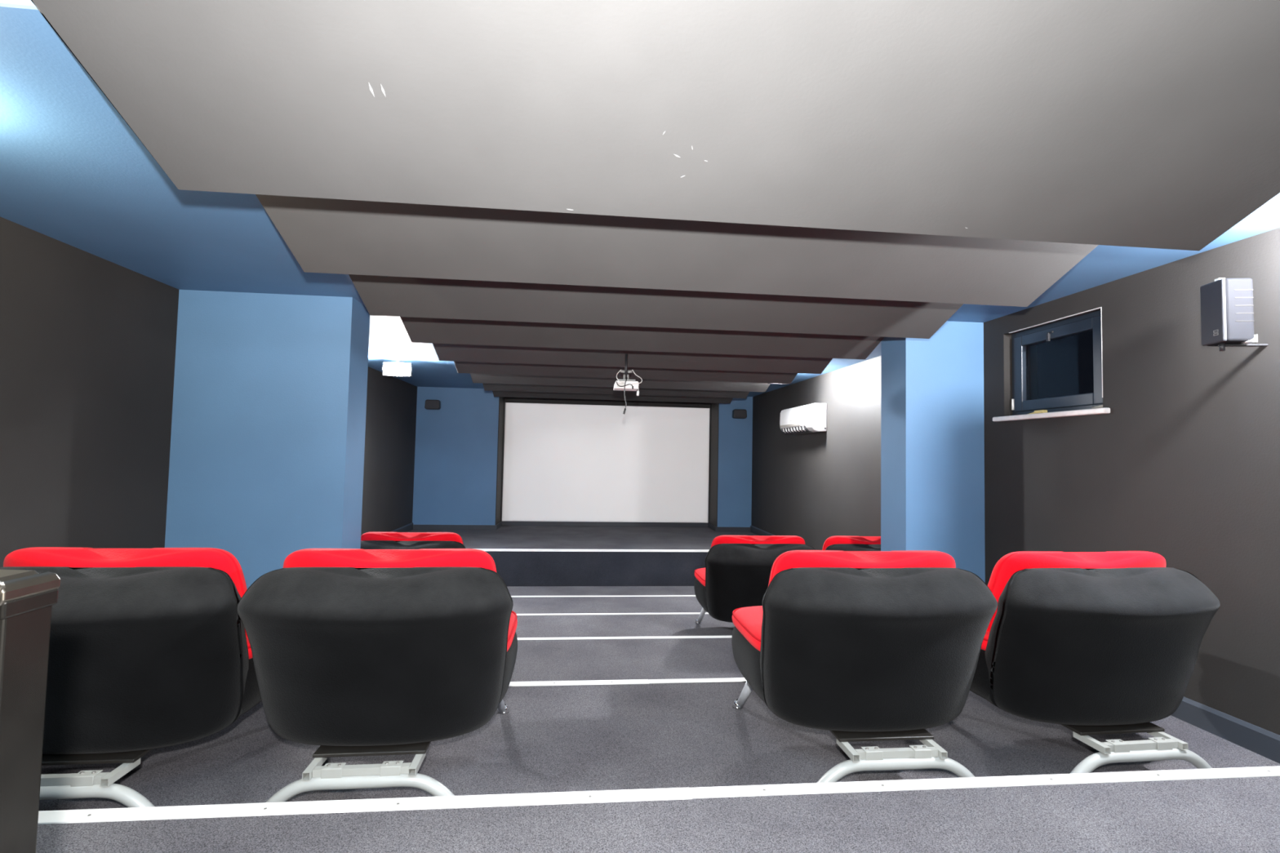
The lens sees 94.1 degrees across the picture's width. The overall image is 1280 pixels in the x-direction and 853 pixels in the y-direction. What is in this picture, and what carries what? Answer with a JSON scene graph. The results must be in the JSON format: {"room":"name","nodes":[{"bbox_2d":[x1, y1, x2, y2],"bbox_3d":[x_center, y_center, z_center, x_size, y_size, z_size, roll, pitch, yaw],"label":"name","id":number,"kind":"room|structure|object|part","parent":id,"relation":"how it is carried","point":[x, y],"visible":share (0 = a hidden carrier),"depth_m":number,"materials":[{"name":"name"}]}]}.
{"room":"auditorium","nodes":[
{"label":"auditorium","id":0,"kind":"room"},
{"bbox_2d":[0,217,417,567],"bbox_3d":[-3.071,0.325,3.743,0.150,3.329,11.490,1,-3,-6],"label":"wall","id":1,"kind":"structure","parent":0,"point":[88,340],"depth_m":3.19,"materials":[{"name":"black paint"}]},
{"bbox_2d":[390,522,413,532],"bbox_3d":[-3.011,1.461,3.699,0.018,0.757,11.490,1,-3,-6],"label":"baseboard","id":2,"kind":"structure","parent":1,"relation":"attached to","point":[408,527],"depth_m":8.98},
{"bbox_2d":[412,386,752,527],"bbox_3d":[-0.855,0.564,9.814,5.488,2.263,0.150,1,-3,-6],"label":"wall","id":3,"kind":"structure","parent":0,"point":[455,469],"depth_m":9.55,"materials":[{"name":"blue paint"}]},
{"bbox_2d":[424,400,440,409],"bbox_3d":[-3.283,-0.345,9.457,0.229,0.150,0.146,1,-3,-6],"label":"wall speaker","id":4,"kind":"object","parent":3,"relation":"attached to","point":[429,404],"visible":1,"depth_m":9.39,"materials":[{"name":"plastic"}]},
{"bbox_2d":[426,400,438,408],"bbox_3d":[-3.276,-0.348,9.388,0.180,0.116,0.007,1,-3,-6],"label":"grille","id":5,"kind":"object","parent":4,"relation":"attached to","point":[429,404],"depth_m":9.39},
{"bbox_2d":[413,520,750,532],"bbox_3d":[-0.899,1.666,9.979,5.452,0.075,0.616,1,-3,-6],"label":"baseboard","id":6,"kind":"structure","parent":3,"relation":"attached to","point":[500,523],"depth_m":10.19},
{"bbox_2d":[495,396,719,527],"bbox_3d":[-0.526,0.583,10.072,3.624,2.263,0.601,1,-3,-6],"label":"trim","id":7,"kind":"structure","parent":3,"relation":"attached to","point":[714,407],"depth_m":10.07,"materials":[{"name":"black paint"}]},
{"bbox_2d":[732,408,746,418],"bbox_3d":[1.659,-0.208,9.955,0.229,0.150,0.146,1,-3,-6],"label":"wall speaker","id":8,"kind":"object","parent":3,"relation":"attached to","point":[736,413],"visible":1,"depth_m":9.89,"materials":[{"name":"plastic"}]},
{"bbox_2d":[735,409,746,417],"bbox_3d":[1.666,-0.211,9.886,0.180,0.116,0.007,1,-3,-6],"label":"grille","id":9,"kind":"object","parent":8,"relation":"attached to","point":[739,413],"depth_m":9.88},
{"bbox_2d":[500,396,710,520],"bbox_3d":[-0.565,0.599,10.445,3.600,2.263,0.150,1,-3,-6],"label":"wall","id":10,"kind":"structure","parent":0,"point":[518,400],"depth_m":10.41,"materials":[{"name":"black paint"}]},
{"bbox_2d":[501,402,710,522],"bbox_3d":[-0.557,0.641,10.357,3.592,2.020,0.012,1,-3,-6],"label":"projection screen","id":11,"kind":"object","parent":10,"relation":"attached to","point":[562,462],"visible":1,"depth_m":10.35,"materials":[{"name":"fabric"}]},
{"bbox_2d":[0,0,1279,396],"bbox_3d":[-0.277,-1.012,4.463,5.488,0.420,12.240,1,-3,-6],"label":"ceiling","id":12,"kind":"structure","parent":0,"point":[73,172],"depth_m":2.58,"materials":[{"name":"blue paint"}]},
{"bbox_2d":[382,357,412,377],"bbox_3d":[-2.689,-0.653,6.594,0.312,0.195,0.168,1,-3,-6],"label":"floodlight","id":13,"kind":"object","parent":12,"relation":"attached to","point":[397,369],"visible":1,"depth_m":6.55,"materials":[{"name":"plastic"}]},
{"bbox_3d":[-2.687,-0.745,6.601,0.120,0.009,0.120,1,-3,-6],"label":"ceiling plate","id":14,"kind":"part","parent":13,"relation":"part of","materials":[{"name":"white metal"}]},
{"bbox_2d":[492,391,733,403],"bbox_3d":[-0.357,-0.507,8.720,3.554,0.201,0.498,1,-3,-6],"label":"ceiling panel","id":15,"kind":"object","parent":12,"relation":"attached to","point":[496,393],"visible":0.24,"depth_m":8.87,"materials":[{"name":"grey paint"}]},
{"bbox_2d":[482,383,749,398],"bbox_3d":[-0.269,-0.545,7.855,3.554,0.201,0.498,1,-3,-6],"label":"ceiling panel","id":16,"kind":"object","parent":12,"relation":"attached to","point":[487,387],"visible":0.24,"depth_m":8.00,"materials":[{"name":"grey paint"}]},
{"bbox_2d":[470,373,770,391],"bbox_3d":[-0.181,-0.583,6.990,3.554,0.201,0.498,1,-3,-6],"label":"ceiling panel","id":17,"kind":"object","parent":12,"relation":"attached to","point":[476,378],"visible":0.29,"depth_m":7.12,"materials":[{"name":"grey paint"}]},
{"bbox_2d":[453,361,797,383],"bbox_3d":[-0.092,-0.621,6.111,3.554,0.201,0.498,1,-3,-6],"label":"ceiling panel","id":18,"kind":"object","parent":12,"relation":"attached to","point":[472,367],"visible":0.29,"depth_m":6.24,"materials":[{"name":"light grey paint"}]},
{"bbox_2d":[432,343,832,373],"bbox_3d":[-0.007,-0.657,5.283,3.554,0.201,0.498,1,-3,-6],"label":"ceiling panel","id":19,"kind":"object","parent":12,"relation":"attached to","point":[445,352],"visible":0.4,"depth_m":5.38,"materials":[{"name":"light grey paint"}]},
{"bbox_2d":[613,353,639,391],"bbox_3d":[-0.121,-0.480,5.252,0.212,0.315,0.208,1,-3,-6],"label":"projector","id":20,"kind":"object","parent":19,"relation":"hanging from","point":[628,388],"visible":0.94,"depth_m":5.18,"materials":[{"name":"white plastic"}]},
{"bbox_2d":[622,374,626,413],"bbox_3d":[-0.124,-0.277,5.141,0.029,0.348,0.082,1,-3,9],"label":"cable","id":21,"kind":"object","parent":20,"relation":"hanging from","point":[624,410],"visible":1,"depth_m":5.11,"materials":[{"name":"white plastic"}]},
{"bbox_2d":[616,381,633,389],"bbox_3d":[-0.130,-0.354,5.113,0.153,0.062,0.014,1,-3,-6],"label":"cable","id":22,"kind":"object","parent":20,"relation":"attached to","point":[616,381],"visible":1,"depth_m":5.11,"materials":[{"name":"white plastic"}]},
{"bbox_3d":[-0.119,-0.403,5.237,0.150,0.012,0.100,1,-3,-6],"label":"mount plate","id":23,"kind":"part","parent":20,"relation":"part of","materials":[{"name":"white metal"}]},
{"bbox_2d":[629,369,642,385],"bbox_3d":[-0.039,-0.424,5.160,0.114,0.145,0.078,1,-3,-6],"label":"cable","id":24,"kind":"object","parent":20,"relation":"hanging from","point":[632,370],"visible":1,"depth_m":5.14,"materials":[{"name":"white plastic"}]},
{"bbox_2d":[400,316,884,359],"bbox_3d":[0.083,-0.696,4.399,3.554,0.201,0.498,1,-3,-6],"label":"ceiling panel","id":25,"kind":"object","parent":12,"relation":"attached to","point":[419,330],"visible":0.45,"depth_m":4.48,"materials":[{"name":"light grey paint"}]},
{"bbox_2d":[31,0,1279,250],"bbox_3d":[0.387,-0.976,1.452,3.554,0.502,1.222,1,-3,-6],"label":"ceiling panel","id":26,"kind":"object","parent":12,"relation":"attached to","point":[1134,123],"visible":1,"depth_m":1.63,"materials":[{"name":"grey paint"}]},
{"bbox_2d":[348,274,963,338],"bbox_3d":[0.172,-0.735,3.519,3.554,0.201,0.498,1,-3,-6],"label":"ceiling panel","id":27,"kind":"object","parent":12,"relation":"attached to","point":[381,295],"visible":0.68,"depth_m":3.57,"materials":[{"name":"light grey paint"}]},
{"bbox_2d":[255,194,1097,306],"bbox_3d":[0.260,-0.772,2.659,3.554,0.201,0.498,1,-3,-6],"label":"ceiling panel","id":28,"kind":"object","parent":12,"relation":"attached to","point":[323,235],"visible":0.76,"depth_m":2.66,"materials":[{"name":"light grey paint"}]},
{"bbox_2d":[35,586,1279,852],"bbox_3d":[-0.195,1.615,3.001,5.488,0.799,9.546,1,-3,-6],"label":"floor","id":29,"kind":"structure","parent":0,"point":[551,739],"depth_m":2.21,"materials":[{"name":"grey carpet"}]},
{"bbox_2d":[0,569,60,852],"bbox_3d":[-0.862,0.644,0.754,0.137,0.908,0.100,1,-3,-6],"label":"cabinet","id":30,"kind":"object","parent":29,"relation":"on","point":[27,597],"visible":1,"depth_m":0.77,"materials":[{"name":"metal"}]},
{"bbox_3d":[-0.806,0.204,0.738,0.027,0.027,0.012,1,-3,-6],"label":"rod","id":31,"kind":"part","parent":30,"relation":"part of","materials":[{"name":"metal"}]},
{"bbox_2d":[0,546,261,808],"bbox_3d":[-1.876,0.865,2.275,0.930,0.850,0.891,1,-3,-6],"label":"lounge chair","id":32,"kind":"object","parent":29,"relation":"on","point":[149,649],"visible":0.71,"depth_m":1.96,"materials":[{"name":"black leather"}]},
{"bbox_3d":[-1.847,1.114,1.917,0.354,0.024,0.138,1,-3,-6],"label":"frame","id":33,"kind":"part","parent":32,"relation":"part of","materials":[{"name":"grey paint"}]},
{"bbox_3d":[-1.844,1.198,1.865,0.668,0.149,0.041,1,-3,-6],"label":"leg","id":34,"kind":"part","parent":32,"relation":"part of","materials":[{"name":"silver metal"}]},
{"bbox_2d":[3,546,247,637],"bbox_3d":[-1.863,0.635,2.191,0.777,0.398,0.296,1,-3,-6],"label":"cushion","id":35,"kind":"object","parent":32,"relation":"on","point":[86,561],"depth_m":2.08,"materials":[{"name":"red leather"}]},
{"bbox_2d":[245,636,253,659],"bbox_3d":[-1.887,0.835,2.384,0.880,0.076,0.638,1,-3,-6],"label":"seat cushion","id":36,"kind":"object","parent":32,"relation":"on","point":[248,651],"depth_m":2.21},
{"bbox_3d":[-1.889,0.983,2.364,0.891,0.250,0.698,1,-3,-6],"label":"seat","id":37,"kind":"part","parent":32,"relation":"part of","materials":[{"name":"black leather"}]},
{"bbox_2d":[164,289,369,588],"bbox_3d":[-2.484,0.304,4.020,1.073,2.340,0.340,1,-3,-6],"label":"pillar","id":38,"kind":"structure","parent":29,"relation":"on","point":[266,465],"depth_m":3.87,"materials":[{"name":"blue paint"}]},
{"bbox_2d":[37,787,692,824],"bbox_3d":[-1.310,1.147,1.749,2.956,0.037,0.056,1,-3,-6],"label":"step nosing","id":39,"kind":"structure","parent":29,"relation":"attached to","point":[109,815],"depth_m":1.79,"materials":[{"name":"white paint"}]},
{"bbox_2d":[237,548,517,802],"bbox_3d":[-0.955,0.888,2.368,0.930,0.850,0.891,1,-3,-7],"label":"lounge chair","id":40,"kind":"object","parent":29,"relation":"on","point":[356,652],"visible":0.98,"depth_m":2.02,"materials":[{"name":"black leather"}]},
{"bbox_3d":[-0.917,1.221,1.958,0.668,0.149,0.041,1,-3,-7],"label":"leg","id":41,"kind":"part","parent":40,"relation":"part of","materials":[{"name":"silver metal"}]},
{"bbox_3d":[-0.921,1.137,2.010,0.354,0.024,0.138,1,-3,-7],"label":"frame","id":42,"kind":"part","parent":40,"relation":"part of","materials":[{"name":"grey paint"}]},
{"bbox_2d":[283,548,496,572],"bbox_3d":[-0.940,0.658,2.284,0.777,0.398,0.296,1,-3,-7],"label":"cushion","id":43,"kind":"object","parent":40,"relation":"on","point":[363,560],"depth_m":2.17,"materials":[{"name":"red leather"}]},
{"bbox_3d":[-0.654,1.218,2.710,0.045,0.194,0.136,0,-3,21],"label":"leg","id":44,"kind":"part","parent":40,"relation":"part of","materials":[{"name":"silver metal"}]},
{"bbox_3d":[-0.969,1.006,2.457,0.891,0.250,0.698,1,-3,-7],"label":"seat","id":45,"kind":"part","parent":40,"relation":"part of","materials":[{"name":"leather"}]},
{"bbox_2d":[506,612,517,651],"bbox_3d":[-0.967,0.857,2.477,0.880,0.076,0.638,1,-3,-7],"label":"seat cushion","id":46,"kind":"object","parent":40,"relation":"on","point":[512,635],"depth_m":2.51,"materials":[{"name":"red leather"}]},
{"bbox_2d":[360,532,466,549],"bbox_3d":[-1.771,1.238,4.694,0.930,0.850,0.891,1,-3,-6],"label":"lounge chair","id":47,"kind":"object","parent":29,"relation":"on","point":[369,540],"visible":0.2,"depth_m":4.46,"materials":[{"name":"red leather"}]},
{"bbox_2d":[360,532,462,543],"bbox_3d":[-1.758,1.008,4.610,0.777,0.398,0.296,1,-3,-6],"label":"cushion","id":48,"kind":"object","parent":47,"relation":"on","point":[389,537],"depth_m":4.49,"materials":[{"name":"red leather"}]},
{"bbox_2d":[508,679,648,686],"bbox_3d":[-1.433,1.332,3.013,2.973,0.037,0.048,1,-3,-6],"label":"step nosing","id":49,"kind":"structure","parent":29,"relation":"attached to","point":[634,681],"depth_m":3.12,"materials":[{"name":"white paint"}]},
{"bbox_2d":[408,525,757,586],"bbox_3d":[-0.806,1.892,9.005,5.454,0.471,2.552,1,-3,-6],"label":"stage","id":50,"kind":"object","parent":29,"relation":"on","point":[522,555],"visible":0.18,"depth_m":7.85,"materials":[{"name":"grey carpet"}]},
{"bbox_2d":[511,595,695,597],"bbox_3d":[-0.569,1.907,6.642,5.448,0.036,0.038,1,-3,-6],"label":"step nosing","id":51,"kind":"structure","parent":29,"relation":"attached to","point":[626,595],"depth_m":6.67,"materials":[{"name":"white paint"}]},
{"bbox_2d":[516,612,708,615],"bbox_3d":[-0.442,1.724,5.426,5.448,0.036,0.038,1,-3,-6],"label":"step nosing","id":52,"kind":"structure","parent":29,"relation":"attached to","point":[692,613],"depth_m":5.44,"materials":[{"name":"white paint"}]},
{"bbox_2d":[517,635,732,639],"bbox_3d":[-0.324,1.545,4.306,5.448,0.036,0.038,1,-3,-6],"label":"step nosing","id":53,"kind":"structure","parent":29,"relation":"attached to","point":[659,637],"depth_m":4.32,"materials":[{"name":"white paint"}]},
{"bbox_2d":[648,677,746,683],"bbox_3d":[1.277,1.400,3.289,2.474,0.036,0.043,1,-3,-6],"label":"step nosing","id":54,"kind":"structure","parent":29,"relation":"attached to","point":[735,679],"depth_m":3.19,"materials":[{"name":"white paint"}]},
{"bbox_2d":[693,535,815,623],"bbox_3d":[0.932,1.303,4.907,0.930,0.850,0.891,1,-3,-6],"label":"lounge chair","id":55,"kind":"object","parent":29,"relation":"on","point":[736,573],"visible":0.51,"depth_m":4.57,"materials":[{"name":"black leather"}]},
{"bbox_2d":[694,568,705,586],"bbox_3d":[0.921,1.272,5.015,0.880,0.076,0.638,1,-3,-6],"label":"seat cushion","id":56,"kind":"object","parent":55,"relation":"on","point":[700,574],"depth_m":4.98,"materials":[{"name":"red leather"}]},
{"bbox_3d":[0.920,1.421,4.995,0.891,0.250,0.698,1,-3,-6],"label":"seat","id":57,"kind":"part","parent":55,"relation":"part of","materials":[{"name":"leather"}]},
{"bbox_3d":[0.547,1.616,5.175,0.045,0.194,0.136,3,-3,-33],"label":"leg","id":58,"kind":"part","parent":55,"relation":"part of","materials":[{"name":"silver metal"}]},
{"bbox_2d":[711,535,804,547],"bbox_3d":[0.946,1.073,4.822,0.777,0.398,0.296,1,-3,-6],"label":"cushion","id":59,"kind":"object","parent":55,"relation":"on","point":[759,541],"depth_m":4.70,"materials":[{"name":"red leather"}]},
{"bbox_2d":[822,535,880,551],"bbox_3d":[1.861,1.326,5.010,0.930,0.850,0.891,1,-3,-6],"label":"lounge chair","id":60,"kind":"object","parent":29,"relation":"on","point":[842,543],"visible":0.07,"depth_m":4.78,"materials":[{"name":"red leather"}]},
{"bbox_2d":[732,550,997,782],"bbox_3d":[0.895,0.934,2.555,0.930,0.850,0.891,1,-3,-6],"label":"lounge chair","id":61,"kind":"object","parent":29,"relation":"on","point":[854,646],"visible":0.96,"depth_m":2.21,"materials":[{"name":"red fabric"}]},
{"bbox_3d":[0.510,1.247,2.823,0.045,0.194,0.136,3,-3,-33],"label":"leg","id":62,"kind":"part","parent":61,"relation":"part of","materials":[{"name":"silver metal"}]},
{"bbox_2d":[732,605,762,651],"bbox_3d":[0.884,0.903,2.663,0.880,0.076,0.638,1,-3,-6],"label":"seat cushion","id":63,"kind":"object","parent":61,"relation":"on","point":[747,621],"depth_m":2.63,"materials":[{"name":"red leather"}]},
{"bbox_3d":[0.882,1.052,2.643,0.891,0.250,0.698,1,-3,-6],"label":"seat","id":64,"kind":"part","parent":61,"relation":"part of","materials":[{"name":"black leather"}]},
{"bbox_2d":[768,550,955,586],"bbox_3d":[0.908,0.704,2.470,0.777,0.398,0.296,1,-3,-6],"label":"cushion","id":65,"kind":"object","parent":61,"relation":"on","point":[871,562],"depth_m":2.35,"materials":[{"name":"red leather"}]},
{"bbox_3d":[0.924,1.183,2.196,0.354,0.024,0.138,1,-3,-6],"label":"frame","id":66,"kind":"part","parent":61,"relation":"part of","materials":[{"name":"grey paint"}]},
{"bbox_3d":[0.927,1.266,2.144,0.668,0.149,0.041,1,-3,-6],"label":"leg","id":67,"kind":"part","parent":61,"relation":"part of","materials":[{"name":"silver metal"}]},
{"bbox_2d":[880,320,985,582],"bbox_3d":[2.154,0.416,4.412,0.592,2.340,0.350,1,-3,-6],"label":"pillar","id":68,"kind":"structure","parent":29,"relation":"on","point":[932,421],"depth_m":4.26,"materials":[{"name":"blue paint"}]},
{"bbox_2d":[688,765,1279,798],"bbox_3d":[1.400,1.214,2.024,2.491,0.037,0.053,1,-3,-6],"label":"step nosing","id":69,"kind":"structure","parent":29,"relation":"attached to","point":[1258,771],"depth_m":1.99,"materials":[{"name":"white paint"}]},
{"bbox_2d":[969,551,1220,773],"bbox_3d":[1.842,0.957,2.650,0.930,0.850,0.891,2,-3,-8],"label":"lounge chair","id":70,"kind":"object","parent":29,"relation":"on","point":[1086,643],"visible":0.83,"depth_m":2.30,"materials":[{"name":"black leather"}]},
{"bbox_3d":[1.826,1.075,2.739,0.891,0.250,0.698,2,-3,-8],"label":"seat","id":71,"kind":"part","parent":70,"relation":"part of","materials":[{"name":"black leather"}]},
{"bbox_2d":[980,631,990,650],"bbox_3d":[1.827,0.926,2.758,0.880,0.076,0.638,2,-3,-8],"label":"seat cushion","id":72,"kind":"object","parent":70,"relation":"on","point":[985,646],"depth_m":2.48,"materials":[{"name":"red leather"}]},
{"bbox_2d":[986,551,1165,631],"bbox_3d":[1.859,0.727,2.566,0.777,0.398,0.296,2,-3,-8],"label":"cushion","id":73,"kind":"object","parent":70,"relation":"on","point":[1015,564],"depth_m":2.45,"materials":[{"name":"red leather"}]},
{"bbox_3d":[1.883,1.206,2.293,0.354,0.024,0.138,2,-3,-8],"label":"frame","id":74,"kind":"part","parent":70,"relation":"part of","materials":[{"name":"grey paint"}]},
{"bbox_3d":[1.888,1.290,2.241,0.668,0.149,0.041,2,-3,-8],"label":"leg","id":75,"kind":"part","parent":70,"relation":"part of","materials":[{"name":"silver metal"}]},
{"bbox_2d":[751,227,1279,735],"bbox_3d":[2.586,0.465,4.313,0.250,3.329,11.490,1,-3,-6],"label":"wall","id":76,"kind":"structure","parent":0,"point":[1183,467],"depth_m":3.07,"materials":[{"name":"black paint"}]},
{"bbox_2d":[779,403,826,434],"bbox_3d":[2.043,-0.085,7.530,0.214,0.339,1.052,1,-3,-6],"label":"air conditioner","id":77,"kind":"object","parent":76,"relation":"attached to","point":[810,418],"visible":1,"depth_m":7.18,"materials":[{"name":"white plastic"}]},
{"bbox_2d":[781,425,812,434],"bbox_3d":[1.983,0.045,7.580,0.096,0.082,0.850,1,-3,-6],"label":"outlet","id":78,"kind":"object","parent":77,"relation":"attached to","point":[787,429],"depth_m":7.53,"materials":[{"name":"white plastic"}]},
{"bbox_2d":[750,524,1279,764],"bbox_3d":[2.430,1.596,4.247,0.018,0.757,11.490,1,-3,-6],"label":"baseboard","id":79,"kind":"structure","parent":76,"relation":"attached to","point":[1264,743],"depth_m":2.62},
{"bbox_2d":[992,306,1110,422],"bbox_3d":[2.579,-0.352,3.732,0.150,0.602,0.895,1,-3,-6],"label":"window","id":80,"kind":"structure","parent":76,"relation":"in","point":[1057,369],"depth_m":3.70,"materials":[{"name":"glass"},{"name":"pale marble"},{"name":"dark blue-grey painted metal"}]},
{"bbox_2d":[1029,409,1047,413],"bbox_3d":[2.522,-0.091,3.794,0.032,0.019,0.148,1,-3,-6],"label":"wedge","id":81,"kind":"object","parent":80,"relation":"on","point":[1039,411],"visible":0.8,"depth_m":3.74,"materials":[{"name":"yellow wood"}]},
{"bbox_3d":[2.541,-0.068,3.715,0.085,0.032,0.895,1,-3,-6],"label":"sill","id":82,"kind":"part","parent":80,"relation":"part of","materials":[{"name":"stone"}]},
{"bbox_3d":[2.612,-0.368,3.716,0.060,0.510,0.705,1,-3,-6],"label":"sash","id":83,"kind":"part","parent":80,"relation":"part of","materials":[{"name":"silver metal"}]},
{"bbox_3d":[2.617,-0.368,3.716,0.006,0.380,0.565,1,-3,-6],"label":"pane","id":84,"kind":"part","parent":80,"relation":"part of","materials":[{"name":"clear glass"}]},
{"bbox_2d":[1200,277,1267,351],"bbox_3d":[2.562,-0.479,2.555,0.206,0.314,0.126,1,-3,7],"label":"wall speaker","id":85,"kind":"object","parent":76,"relation":"attached to","point":[1227,310],"visible":1,"depth_m":2.51,"materials":[{"name":"plastic"}]},
{"bbox_2d":[1200,278,1226,346],"bbox_3d":[2.470,-0.489,2.568,0.016,0.268,0.121,1,-3,7],"label":"grille","id":86,"kind":"object","parent":85,"relation":"attached to","point":[1213,295],"depth_m":2.55,"materials":[{"name":"grey metal"}]}
]}

